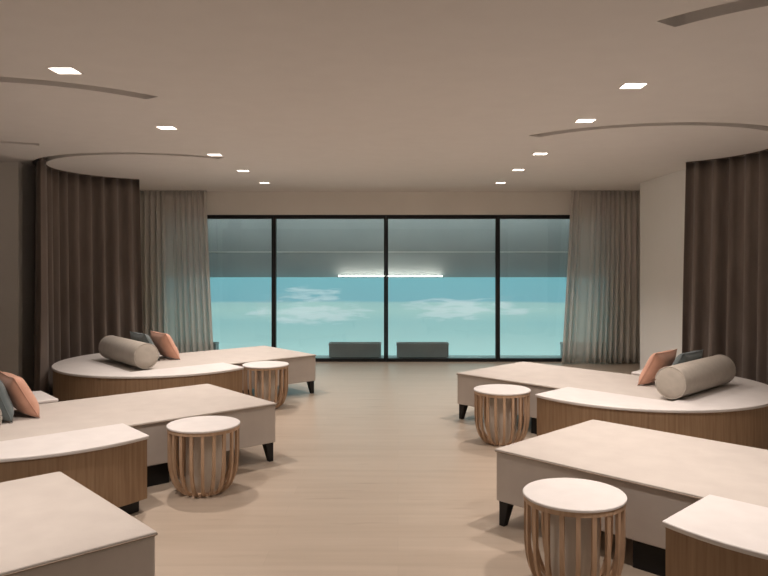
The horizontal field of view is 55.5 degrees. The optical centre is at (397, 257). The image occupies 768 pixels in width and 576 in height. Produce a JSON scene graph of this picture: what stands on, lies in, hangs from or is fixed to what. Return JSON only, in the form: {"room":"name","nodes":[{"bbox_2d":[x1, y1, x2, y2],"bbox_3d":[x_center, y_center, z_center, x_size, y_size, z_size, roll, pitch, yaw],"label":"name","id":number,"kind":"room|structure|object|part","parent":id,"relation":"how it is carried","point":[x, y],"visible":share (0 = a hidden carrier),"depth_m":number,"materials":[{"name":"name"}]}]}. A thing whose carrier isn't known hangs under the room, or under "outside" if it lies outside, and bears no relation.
{"room":"spa","nodes":[
{"label":"spa","id":0,"kind":"room"},
{"bbox_2d":[0,162,35,390],"bbox_3d":[-5.165,0.290,4.125,2.270,2.620,14.250,0,0,0],"label":"wall","id":1,"kind":"structure","parent":0,"point":[17,180],"depth_m":7.75,"materials":[{"name":"paint"}]},
{"bbox_2d":[0,0,767,191],"bbox_3d":[-0.550,-1.120,4.210,11.500,0.200,14.420,0,0,0],"label":"ceiling","id":2,"kind":"structure","parent":0,"point":[297,95],"depth_m":4.45,"materials":[{"name":"paint"}]},
{"bbox_2d":[45,67,82,73],"bbox_3d":[-1.815,-1.034,3.980,0.146,0.031,0.146,0,0,0],"label":"recessed light","id":3,"kind":"object","parent":2,"relation":"in","point":[58,70],"visible":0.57,"depth_m":4.00,"materials":[{"name":"beige plastic"}]},
{"bbox_2d":[52,68,77,71],"bbox_3d":[-1.815,-1.034,3.980,0.128,0.012,0.128,0,0,0],"label":"diffuser","id":4,"kind":"object","parent":3,"relation":"attached to","point":[53,69],"depth_m":3.98,"materials":[{"name":"beige plastic"}]},
{"bbox_2d":[34,157,142,395],"bbox_3d":[-3.768,0.256,8.619,0.541,2.664,2.035,0,0,11],"label":"drape","id":5,"kind":"object","parent":2,"relation":"hanging from","point":[88,267],"visible":0.8,"depth_m":8.99,"materials":[{"name":"fabric"}]},
{"bbox_2d":[154,126,178,129],"bbox_3d":[-1.815,-1.034,5.730,0.146,0.031,0.146,0,0,0],"label":"recessed light","id":6,"kind":"object","parent":2,"relation":"in","point":[158,127],"visible":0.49,"depth_m":5.75,"materials":[{"name":"beige plastic"}]},
{"bbox_2d":[140,190,213,352],"bbox_3d":[-3.365,0.285,11.022,1.176,2.606,0.136,0,0,1],"label":"sheer curtain","id":7,"kind":"object","parent":2,"relation":"hanging from","point":[176,294],"visible":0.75,"depth_m":11.03,"materials":[{"name":"grey fabric"}]},
{"bbox_2d":[206,154,222,155],"bbox_3d":[-1.815,-1.034,7.230,0.146,0.031,0.146,0,0,0],"label":"recessed light","id":8,"kind":"object","parent":2,"relation":"in","point":[206,154],"visible":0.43,"depth_m":7.25,"materials":[{"name":"beige plastic"}]},
{"bbox_2d":[532,153,548,154],"bbox_3d":[1.395,-1.034,7.160,0.146,0.031,0.146,0,0,0],"label":"recessed light","id":9,"kind":"object","parent":2,"relation":"in","point":[533,153],"visible":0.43,"depth_m":7.18,"materials":[{"name":"beige plastic"}]},
{"bbox_2d":[573,119,597,122],"bbox_3d":[1.395,-1.034,5.430,0.146,0.031,0.146,0,0,0],"label":"recessed light","id":10,"kind":"object","parent":2,"relation":"in","point":[577,120],"visible":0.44,"depth_m":5.46,"materials":[{"name":"beige plastic"}]},
{"bbox_2d":[578,119,594,120],"bbox_3d":[1.395,-1.034,5.430,0.128,0.012,0.128,0,0,0],"label":"diffuser","id":11,"kind":"object","parent":10,"relation":"attached to","point":[578,119],"depth_m":5.42,"materials":[{"name":"beige plastic"}]},
{"bbox_2d":[562,190,638,363],"bbox_3d":[3.057,0.285,11.029,1.180,2.606,0.125,0,0,0],"label":"sheer curtain","id":12,"kind":"object","parent":2,"relation":"hanging from","point":[601,318],"visible":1,"depth_m":11.03,"materials":[{"name":"grey fabric"}]},
{"bbox_2d":[617,83,648,88],"bbox_3d":[1.395,-1.034,4.330,0.146,0.031,0.146,0,0,0],"label":"recessed light","id":13,"kind":"object","parent":2,"relation":"in","point":[625,85],"visible":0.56,"depth_m":4.35,"materials":[{"name":"beige plastic"}]},
{"bbox_2d":[622,84,643,86],"bbox_3d":[1.395,-1.034,4.330,0.128,0.012,0.128,0,0,0],"label":"diffuser","id":14,"kind":"object","parent":13,"relation":"attached to","point":[624,85],"depth_m":4.35,"materials":[{"name":"beige plastic"}]},
{"bbox_2d":[682,149,767,384],"bbox_3d":[3.370,0.256,7.078,0.355,2.664,1.670,0,0,-11],"label":"drape","id":15,"kind":"object","parent":2,"relation":"hanging from","point":[725,265],"visible":0.72,"depth_m":7.40,"materials":[{"name":"fabric"}]},
{"bbox_2d":[210,277,566,354],"bbox_3d":[-0.200,0.960,12.060,9.600,1.280,0.120,0,0,0],"label":"sky","id":16,"kind":"structure","parent":0,"point":[312,312],"depth_m":12.00,"materials":[{"name":"blue"}]},
{"bbox_2d":[207,219,569,276],"bbox_3d":[-0.200,-0.350,12.170,9.600,1.900,0.060,0,0,0],"label":"roller blind","id":17,"kind":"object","parent":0,"point":[237,247],"depth_m":12.14,"materials":[{"name":"grey fabric"}]},
{"bbox_2d":[206,192,570,214],"bbox_3d":[-0.550,0.290,11.335,11.500,2.620,0.170,0,0,0],"label":"wall","id":18,"kind":"structure","parent":0,"point":[218,203],"depth_m":11.25,"materials":[{"name":"paint"}]},
{"bbox_2d":[207,215,273,346],"bbox_3d":[-2.789,0.467,11.295,1.740,2.262,0.090,0,0,0],"label":"window","id":19,"kind":"structure","parent":18,"relation":"in","point":[271,217],"depth_m":11.25,"materials":[{"name":"metal"}]},
{"bbox_2d":[274,215,385,361],"bbox_3d":[-1.052,0.467,11.295,1.731,2.262,0.090,0,0,0],"label":"window","id":20,"kind":"structure","parent":18,"relation":"in","point":[276,217],"depth_m":11.25,"materials":[{"name":"metal"}]},
{"bbox_2d":[386,215,497,361],"bbox_3d":[0.678,0.467,11.295,1.724,2.262,0.090,0,0,0],"label":"window","id":21,"kind":"structure","parent":18,"relation":"in","point":[495,217],"depth_m":11.25,"materials":[{"name":"metal"}]},
{"bbox_2d":[498,215,569,361],"bbox_3d":[2.412,0.467,11.295,1.739,2.262,0.090,0,0,0],"label":"window","id":22,"kind":"structure","parent":18,"relation":"in","point":[499,216],"depth_m":11.25,"materials":[{"name":"metal"}]},
{"bbox_2d":[339,275,441,276],"bbox_3d":[-0.125,0.304,12.060,1.750,0.030,0.060,0,0,0],"label":"strip light","id":23,"kind":"object","parent":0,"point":[339,275],"visible":1,"depth_m":12.04,"materials":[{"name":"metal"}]},
{"bbox_2d":[130,355,657,575],"bbox_3d":[-0.550,1.650,4.700,11.500,0.100,15.400,0,0,0],"label":"floor","id":24,"kind":"structure","parent":0,"point":[376,470],"depth_m":4.90,"materials":[{"name":"brown wood"}]},
{"bbox_2d":[0,391,148,514],"bbox_3d":[-2.829,1.359,4.903,1.520,0.481,2.240,0,0,-41],"label":"ledge","id":25,"kind":"object","parent":24,"relation":"on","point":[110,461],"visible":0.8,"depth_m":4.40,"materials":[{"name":"brown wood"}]},
{"bbox_2d":[0,472,157,575],"bbox_3d":[-2.212,1.365,2.732,2.210,0.469,1.191,0,0,-43],"label":"daybed","id":26,"kind":"object","parent":24,"relation":"on","point":[51,524],"visible":1,"depth_m":3.03,"materials":[{"name":"beige fabric"}]},
{"bbox_2d":[0,384,276,486],"bbox_3d":[-2.172,1.365,5.474,2.210,0.469,1.191,0,0,-41],"label":"daybed","id":27,"kind":"object","parent":24,"relation":"on","point":[148,412],"visible":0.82,"depth_m":5.49,"materials":[{"name":"beige fabric"}]},
{"bbox_2d":[0,380,13,422],"bbox_3d":[-2.832,0.968,5.125,0.190,0.323,0.435,0,0,-41],"label":"throw pillow","id":28,"kind":"object","parent":27,"relation":"on","point":[6,406],"visible":0.96,"depth_m":5.00,"materials":[{"name":"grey fabric"}]},
{"bbox_2d":[0,371,39,417],"bbox_3d":[-2.735,0.979,5.263,0.212,0.303,0.435,0,0,-41],"label":"throw pillow","id":29,"kind":"object","parent":27,"relation":"on","point":[22,398],"visible":0.91,"depth_m":5.13,"materials":[{"name":"fabric"}]},
{"bbox_3d":[-1.029,1.525,5.755,0.069,0.150,0.069,0,0,-41],"label":"leg","id":30,"kind":"part","parent":27,"relation":"part of","materials":[{"name":"black wood"}]},
{"bbox_2d":[51,353,243,401],"bbox_3d":[-2.839,1.359,7.783,1.520,0.481,2.240,0,0,-41],"label":"ledge","id":31,"kind":"object","parent":24,"relation":"on","point":[79,377],"visible":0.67,"depth_m":7.11,"materials":[{"name":"brown wood"}]},
{"bbox_2d":[166,416,239,496],"bbox_3d":[-1.338,1.369,5.030,0.492,0.461,0.492,0,0,-4],"label":"side table","id":32,"kind":"object","parent":24,"relation":"on","point":[196,445],"visible":1,"depth_m":4.92,"materials":[{"name":"brown wood"}]},
{"bbox_2d":[97,346,315,393],"bbox_3d":[-2.182,1.365,8.354,2.210,0.469,1.191,0,0,-41],"label":"daybed","id":33,"kind":"object","parent":24,"relation":"on","point":[301,368],"visible":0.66,"depth_m":8.42,"materials":[{"name":"beige fabric"}]},
{"bbox_2d":[98,335,158,368],"bbox_3d":[-2.870,0.989,7.742,0.259,0.259,1.040,0,0,-41],"label":"bolster cushion","id":34,"kind":"object","parent":33,"relation":"on","point":[135,353],"visible":1,"depth_m":7.45,"materials":[{"name":"beige fabric"}]},
{"bbox_2d":[130,331,159,360],"bbox_3d":[-2.829,0.978,8.149,0.213,0.303,0.435,0,0,-41],"label":"throw pillow","id":35,"kind":"object","parent":33,"relation":"on","point":[145,338],"visible":0.41,"depth_m":8.02,"materials":[{"name":"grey fabric"}]},
{"bbox_2d":[150,331,179,359],"bbox_3d":[-2.625,0.979,8.220,0.209,0.303,0.435,0,0,-41],"label":"throw pillow","id":36,"kind":"object","parent":33,"relation":"on","point":[163,342],"visible":0.99,"depth_m":8.10,"materials":[{"name":"fabric"}]},
{"bbox_3d":[-1.039,1.525,8.635,0.069,0.150,0.069,0,0,-41],"label":"leg","id":37,"kind":"part","parent":33,"relation":"part of","materials":[{"name":"black wood"}]},
{"bbox_2d":[213,342,218,349],"bbox_3d":[-3.329,1.482,11.770,0.840,0.235,0.210,0,0,0],"label":"planter box","id":38,"kind":"object","parent":24,"relation":"on","point":[215,344],"visible":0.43,"depth_m":11.72,"materials":[{"name":"grey"}]},
{"bbox_2d":[242,361,288,408],"bbox_3d":[-1.420,1.369,7.840,0.492,0.461,0.492,0,0,-11],"label":"side table","id":39,"kind":"object","parent":24,"relation":"on","point":[265,372],"visible":0.8,"depth_m":7.73,"materials":[{"name":"brown wood"}]},
{"bbox_2d":[329,342,380,357],"bbox_3d":[-0.690,1.482,11.770,0.840,0.235,0.210,0,0,0],"label":"planter box","id":40,"kind":"object","parent":24,"relation":"on","point":[336,349],"visible":1,"depth_m":11.67,"materials":[{"name":"grey concrete"}]},
{"bbox_2d":[396,342,448,357],"bbox_3d":[0.394,1.482,11.770,0.840,0.235,0.210,0,0,0],"label":"planter box","id":41,"kind":"object","parent":24,"relation":"on","point":[404,349],"visible":1,"depth_m":11.67,"materials":[{"name":"grey concrete"}]},
{"bbox_2d":[474,384,530,445],"bbox_3d":[0.905,1.369,6.350,0.492,0.461,0.492,0,0,-6],"label":"side table","id":42,"kind":"object","parent":24,"relation":"on","point":[500,400],"visible":0.98,"depth_m":6.23,"materials":[{"name":"brown wood"}]},
{"bbox_2d":[560,342,562,355],"bbox_3d":[3.054,1.482,11.770,0.840,0.235,0.210,0,0,0],"label":"planter box","id":43,"kind":"object","parent":24,"relation":"on","point":[561,343],"visible":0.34,"depth_m":11.78,"materials":[{"name":"grey"}]},
{"bbox_2d":[523,478,626,575],"bbox_3d":[0.854,1.369,3.540,0.492,0.461,0.492,0,0,0],"label":"side table","id":44,"kind":"object","parent":24,"relation":"on","point":[572,510],"visible":1,"depth_m":3.43,"materials":[{"name":"brown wood"}]},
{"bbox_2d":[457,362,721,433],"bbox_3d":[1.757,1.365,6.882,2.210,0.469,1.141,0,0,45],"label":"daybed","id":45,"kind":"object","parent":24,"relation":"on","point":[539,378],"visible":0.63,"depth_m":6.95,"materials":[{"name":"beige fabric"}]},
{"bbox_3d":[0.654,1.525,7.260,0.069,0.150,0.069,0,0,45],"label":"leg","id":46,"kind":"part","parent":45,"relation":"part of","materials":[{"name":"black wood"}]},
{"bbox_2d":[637,349,676,385],"bbox_3d":[2.335,0.979,6.566,0.213,0.303,0.435,0,0,45],"label":"throw pillow","id":47,"kind":"object","parent":45,"relation":"on","point":[656,361],"visible":0.84,"depth_m":6.45,"materials":[{"name":"fabric"}]},
{"bbox_2d":[672,349,703,364],"bbox_3d":[2.562,0.979,6.537,0.210,0.303,0.435,0,0,45],"label":"throw pillow","id":48,"kind":"object","parent":45,"relation":"on","point":[697,354],"visible":0.27,"depth_m":6.41,"materials":[{"name":"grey fabric"}]},
{"bbox_2d":[655,354,735,398],"bbox_3d":[2.518,0.989,6.143,1.040,0.259,0.259,0,0,-45],"label":"bolster cushion","id":49,"kind":"object","parent":45,"relation":"on","point":[676,381],"visible":1,"depth_m":5.87,"materials":[{"name":"beige fabric"}]},
{"bbox_2d":[495,420,767,575],"bbox_3d":[1.756,1.365,3.992,2.210,0.469,1.141,0,0,45],"label":"daybed","id":50,"kind":"object","parent":24,"relation":"on","point":[660,474],"visible":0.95,"depth_m":4.04,"materials":[{"name":"beige fabric"}]},
{"bbox_3d":[0.653,1.525,4.370,0.069,0.150,0.069,0,0,45],"label":"leg","id":51,"kind":"part","parent":50,"relation":"part of","materials":[{"name":"black wood"}]},
{"bbox_2d":[535,370,767,449],"bbox_3d":[2.410,1.359,6.229,1.495,0.481,2.260,0,0,45],"label":"ledge","id":52,"kind":"object","parent":24,"relation":"on","point":[736,411],"visible":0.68,"depth_m":5.58,"materials":[{"name":"brown wood"}]},
{"bbox_2d":[662,494,767,575],"bbox_3d":[2.409,1.359,3.339,1.495,0.481,2.260,0,0,45],"label":"ledge","id":53,"kind":"object","parent":24,"relation":"on","point":[714,535],"visible":1,"depth_m":3.01,"materials":[{"name":"brown wood"}]},
{"bbox_2d":[639,191,639,361],"bbox_3d":[3.850,0.290,4.125,0.300,2.620,14.250,0,0,0],"label":"wall","id":54,"kind":"structure","parent":0,"point":[639,191],"depth_m":11.18,"materials":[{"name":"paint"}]},
{"bbox_2d":[640,169,685,369],"bbox_3d":[3.645,0.290,9.040,0.710,2.620,1.780,0,0,0],"label":"wall","id":55,"kind":"structure","parent":0,"point":[662,199],"depth_m":9.08,"materials":[{"name":"paint"}]}
]}

